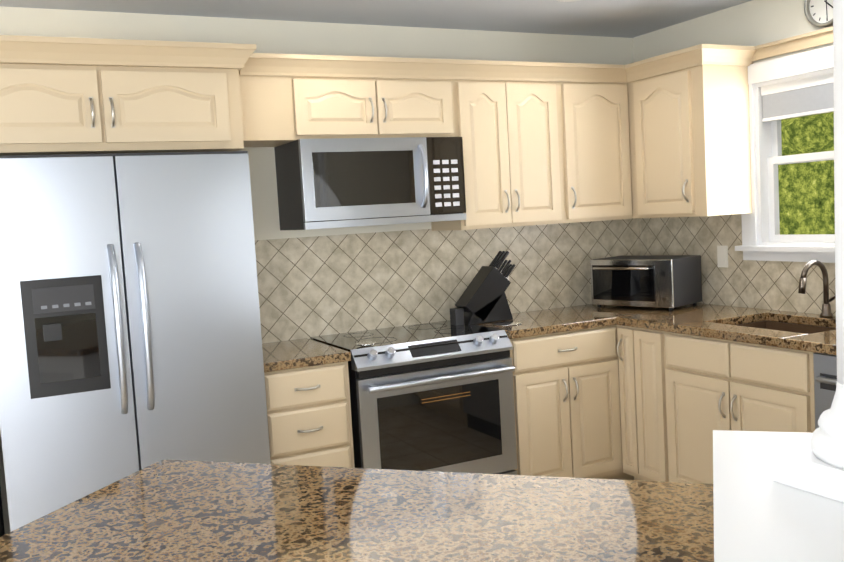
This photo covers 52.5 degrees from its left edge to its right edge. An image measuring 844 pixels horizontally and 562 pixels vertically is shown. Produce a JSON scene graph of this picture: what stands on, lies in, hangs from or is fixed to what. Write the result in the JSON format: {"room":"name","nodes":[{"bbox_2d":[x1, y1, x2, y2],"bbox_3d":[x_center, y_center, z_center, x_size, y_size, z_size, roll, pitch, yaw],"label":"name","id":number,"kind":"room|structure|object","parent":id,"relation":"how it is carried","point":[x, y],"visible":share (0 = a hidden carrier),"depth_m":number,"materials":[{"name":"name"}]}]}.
{"room":"kitchen","nodes":[
{"label":"kitchen","id":0,"kind":"room"},
{"bbox_2d":[0,6,632,533],"bbox_3d":[-2.575,-0.619,3.249,8.770,4.000,0.120,-5,5,-26],"label":"wall","id":1,"kind":"structure","parent":0,"point":[282,36],"depth_m":4.14,"materials":[{"name":"paint"}]},
{"bbox_2d":[0,35,255,155],"bbox_3d":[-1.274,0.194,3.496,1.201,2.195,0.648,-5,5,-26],"label":"upper cabinet","id":2,"kind":"object","parent":1,"relation":"attached to","point":[63,95],"visible":1,"depth_m":3.22,"materials":[{"name":"paint"}]},
{"bbox_2d":[238,53,313,146],"bbox_3d":[-0.750,-0.806,3.879,0.356,0.365,0.340,-5,5,-26],"label":"upper cabinet","id":3,"kind":"object","parent":1,"relation":"attached to","point":[275,88],"depth_m":3.76,"materials":[{"name":"paint"}]},
{"bbox_2d":[306,55,393,138],"bbox_3d":[-0.435,-0.836,4.033,0.452,0.365,0.340,-5,5,-26],"label":"upper cabinet","id":4,"kind":"object","parent":1,"relation":"attached to","point":[351,96],"depth_m":3.90,"materials":[{"name":"paint"}]},
{"bbox_2d":[274,137,465,229],"bbox_3d":[-0.233,-0.467,4.095,0.815,0.398,0.440,-5,5,-26],"label":"over-the-range microwave","id":5,"kind":"object","parent":4,"relation":"attached to","point":[336,183],"visible":1,"depth_m":3.93,"materials":[{"name":"grey metal"}]},
{"bbox_2d":[390,57,461,137],"bbox_3d":[-0.122,-0.866,4.188,0.477,0.365,0.340,-5,5,-26],"label":"upper cabinet","id":6,"kind":"object","parent":1,"relation":"attached to","point":[427,93],"depth_m":4.07,"materials":[{"name":"paint"}]},
{"bbox_2d":[255,218,638,343],"bbox_3d":[0.174,-0.021,4.575,2.490,0.530,0.009,-5,5,-26],"label":"tile backsplash","id":7,"kind":"structure","parent":1,"relation":"attached to","point":[309,287],"depth_m":4.45,"materials":[{"name":"beige tile"}]},
{"bbox_2d":[431,60,525,230],"bbox_3d":[0.255,-0.677,4.385,0.339,0.816,0.340,-5,5,-26],"label":"upper cabinet","id":8,"kind":"object","parent":1,"relation":"attached to","point":[495,192],"depth_m":4.24,"materials":[{"name":"paint"}]},
{"bbox_2d":[518,61,569,225],"bbox_3d":[0.480,-0.698,4.495,0.381,0.816,0.340,-5,5,-26],"label":"upper cabinet","id":9,"kind":"object","parent":1,"relation":"attached to","point":[542,94],"depth_m":4.38,"materials":[{"name":"paint"}]},
{"bbox_2d":[562,63,621,222],"bbox_3d":[0.855,-0.734,4.680,0.458,0.816,0.340,-5,5,-26],"label":"upper cabinet","id":10,"kind":"object","parent":1,"relation":"attached to","point":[593,121],"depth_m":4.51,"materials":[{"name":"paint"}]},
{"bbox_2d":[0,0,751,37],"bbox_3d":[-0.910,-1.695,0.055,9.320,1.550,7.220,-5,5,-26],"label":"ceiling","id":11,"kind":"structure","parent":0,"point":[622,18],"depth_m":4.14,"materials":[{"name":"paint"}]},
{"bbox_2d":[556,0,579,1],"bbox_3d":[0.700,-1.308,3.927,0.195,0.006,0.195,-2,5,19],"label":"recessed light","id":12,"kind":"object","parent":11,"relation":"in","point":[567,0],"visible":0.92,"depth_m":3.96,"materials":[{"name":"white"}]},
{"bbox_2d":[633,0,832,63],"bbox_3d":[2.108,-0.190,3.648,0.120,2.550,3.370,-5,5,-26],"label":"wall","id":13,"kind":"structure","parent":0,"point":[754,22],"depth_m":4.33,"materials":[{"name":"paint"}]},
{"bbox_2d":[638,44,753,217],"bbox_3d":[1.399,-0.746,4.436,0.340,0.816,0.480,-5,5,-26],"label":"upper cabinet","id":14,"kind":"object","parent":13,"relation":"attached to","point":[659,136],"depth_m":4.25,"materials":[{"name":"paint"}]},
{"bbox_2d":[639,214,835,315],"bbox_3d":[2.029,-0.058,3.688,0.009,0.530,3.240,-5,5,-26],"label":"tile backsplash","id":15,"kind":"structure","parent":13,"relation":"attached to","point":[771,285],"depth_m":4.49,"materials":[{"name":"beige tile"}]},
{"bbox_2d":[717,246,727,267],"bbox_3d":[1.593,-0.130,4.541,0.007,0.115,0.070,-5,5,-26],"label":"outlet","id":16,"kind":"object","parent":15,"relation":"attached to","point":[722,256],"depth_m":4.54,"materials":[{"name":"white plastic"}]},
{"bbox_2d":[735,46,834,262],"bbox_3d":[1.904,-0.574,3.921,0.179,0.975,1.085,-5,5,-26],"label":"window","id":17,"kind":"structure","parent":13,"relation":"in","point":[794,86],"depth_m":4.19,"materials":[{"name":"wood"},{"name":"white painted wood"}]},
{"bbox_2d":[804,0,832,26],"bbox_3d":[1.817,-1.254,3.853,0.036,0.216,0.216,-5,5,-26],"label":"wall clock","id":18,"kind":"object","parent":13,"relation":"attached to","point":[818,13],"visible":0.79,"depth_m":3.89,"materials":[{"name":"grey"}]},
{"bbox_3d":[-0.923,1.609,0.213,8.870,0.150,7.220,-5,5,-26],"label":"floor","id":19,"kind":"structure","parent":0,"visible":0},
{"bbox_2d":[0,487,4,536],"bbox_3d":[-1.610,0.628,3.216,0.030,1.389,0.171,-5,5,-26],"label":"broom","id":20,"kind":"object","parent":19,"relation":"on","point":[2,532],"depth_m":3.25,"materials":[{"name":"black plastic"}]},
{"bbox_2d":[0,151,270,531],"bbox_3d":[-1.185,0.413,3.471,0.955,1.797,0.721,-5,5,-26],"label":"refrigerator","id":21,"kind":"object","parent":19,"relation":"on","point":[130,335],"visible":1,"depth_m":3.17,"materials":[{"name":"grey metal"}]},
{"bbox_2d":[264,361,354,467],"bbox_3d":[-0.592,0.786,3.908,0.395,0.874,0.570,-5,5,-26],"label":"base cabinet","id":22,"kind":"object","parent":19,"relation":"on","point":[309,418],"depth_m":3.64,"materials":[{"name":"paint"}]},
{"bbox_2d":[262,338,350,372],"bbox_3d":[-0.613,0.330,3.868,0.400,0.040,0.578,-5,5,-26],"label":"countertop","id":23,"kind":"structure","parent":22,"relation":"on","point":[298,353],"depth_m":3.69,"materials":[{"name":"brown stone"}]},
{"bbox_2d":[310,320,516,474],"bbox_3d":[-0.025,0.714,4.134,0.790,0.919,0.660,-5,5,-26],"label":"range oven","id":24,"kind":"object","parent":19,"relation":"on","point":[436,396],"visible":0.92,"depth_m":3.89,"materials":[{"name":"silver metal"}]},
{"bbox_2d":[356,341,375,345],"bbox_3d":[-0.249,0.281,3.824,0.094,0.010,0.094,-5,5,-26],"label":"spoon rest","id":25,"kind":"object","parent":24,"relation":"on","point":[367,343],"visible":1,"depth_m":3.84,"materials":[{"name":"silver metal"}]},
{"bbox_2d":[509,325,627,479],"bbox_3d":[0.601,0.672,4.496,0.635,0.874,0.570,-5,5,-26],"label":"base cabinet","id":26,"kind":"object","parent":19,"relation":"on","point":[566,392],"depth_m":4.24,"materials":[{"name":"paint"}]},
{"bbox_2d":[475,307,617,338],"bbox_3d":[0.567,0.217,4.448,0.620,0.040,0.582,-5,5,-26],"label":"countertop","id":27,"kind":"structure","parent":26,"relation":"on","point":[563,319],"depth_m":4.31,"materials":[{"name":"brown stone"}]},
{"bbox_2d":[450,251,514,325],"bbox_3d":[0.314,0.032,4.427,0.370,0.358,0.120,-5,5,-26],"label":"knife block","id":28,"kind":"object","parent":27,"relation":"on","point":[482,299],"visible":1,"depth_m":4.39,"materials":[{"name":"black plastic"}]},
{"bbox_2d":[492,321,520,325],"bbox_3d":[0.426,0.214,4.302,0.150,0.003,0.150,-5,5,-26],"label":"trivet","id":29,"kind":"object","parent":27,"relation":"on","point":[508,323],"visible":1,"depth_m":4.29,"materials":[{"name":"silver metal"}]},
{"bbox_2d":[616,325,783,483],"bbox_3d":[1.398,0.638,4.341,0.660,0.874,0.448,-5,5,-26],"label":"base cabinet","id":30,"kind":"object","parent":19,"relation":"on","point":[683,397],"depth_m":3.95,"materials":[{"name":"paint"}]},
{"bbox_2d":[594,305,685,310],"bbox_3d":[1.180,0.159,4.749,0.390,0.040,0.582,-5,5,-26],"label":"toaster oven feet","id":31,"kind":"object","parent":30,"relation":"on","point":[628,308],"depth_m":4.64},
{"bbox_2d":[590,255,701,310],"bbox_3d":[1.210,0.007,4.675,0.347,0.268,0.500,-8,6,-44],"label":"toaster oven","id":32,"kind":"object","parent":31,"relation":"on","point":[670,282],"visible":1,"depth_m":4.55,"materials":[{"name":"silver metal"}]},
{"bbox_2d":[570,303,835,354],"bbox_3d":[1.731,0.220,3.559,0.678,0.040,3.208,-5,5,-26],"label":"countertop","id":33,"kind":"structure","parent":30,"relation":"on","point":[722,322],"depth_m":4.02,"materials":[{"name":"brown stone"}]},
{"bbox_2d":[737,321,835,333],"bbox_3d":[1.634,0.318,3.846,0.424,0.186,0.604,-5,5,-26],"label":"sink basin","id":34,"kind":"object","parent":33,"relation":"in","point":[792,327],"depth_m":4.07,"materials":[{"name":"silver metal"}]},
{"bbox_2d":[798,260,835,316],"bbox_3d":[1.795,0.039,3.855,0.202,0.266,0.119,-5,5,-26],"label":"sink faucet","id":35,"kind":"object","parent":33,"relation":"on","point":[826,308],"visible":0.9,"depth_m":3.90,"materials":[{"name":"grey metal"}]},
{"bbox_2d":[813,353,836,428],"bbox_3d":[1.941,0.697,3.213,0.673,0.872,0.596,-5,5,-26],"label":"dishwasher","id":36,"kind":"object","parent":19,"relation":"on","point":[825,374],"visible":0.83,"depth_m":3.27,"materials":[{"name":"grey metal"}]},
{"bbox_3d":[-0.068,0.927,1.635,1.323,0.889,1.323,-5,5,-26],"label":"base cabinet","id":37,"kind":"object","parent":19,"relation":"on","visible":0},
{"bbox_2d":[0,460,713,561],"bbox_3d":[-0.166,0.481,1.458,1.324,0.034,0.950,-2,5,19],"label":"countertop","id":38,"kind":"structure","parent":37,"relation":"on","point":[182,511],"depth_m":1.61,"materials":[{"name":"brown stone"}]},
{"bbox_3d":[1.073,0.819,1.645,1.556,0.972,0.600,-5,5,-26],"label":"wall","id":39,"kind":"structure","parent":0,"visible":0},
{"bbox_2d":[713,430,843,561],"bbox_3d":[1.046,0.802,1.640,1.606,1.010,0.682,-5,5,-26],"label":"pedestal","id":40,"kind":"object","parent":39,"relation":"attached to","point":[760,515],"visible":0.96,"depth_m":1.30,"materials":[{"name":"white"}]},
{"bbox_2d":[772,0,843,502],"bbox_3d":[0.729,-0.386,1.321,0.280,1.438,0.280,-5,5,-26],"label":"column","id":41,"kind":"structure","parent":40,"relation":"on","point":[815,465],"depth_m":1.36,"materials":[{"name":"white paint"}]},
{"label":"outside","id":42,"kind":"structure","parent":0,"visible":0},
{"bbox_2d":[778,112,834,234],"bbox_3d":[3.511,-2.267,5.734,1.080,5.800,7.700,-5,5,-26],"label":"outdoor view from the kitchen","id":43,"kind":"structure","parent":42,"point":[806,199],"depth_m":6.49,"materials":[{"name":"green plant"}]}
]}

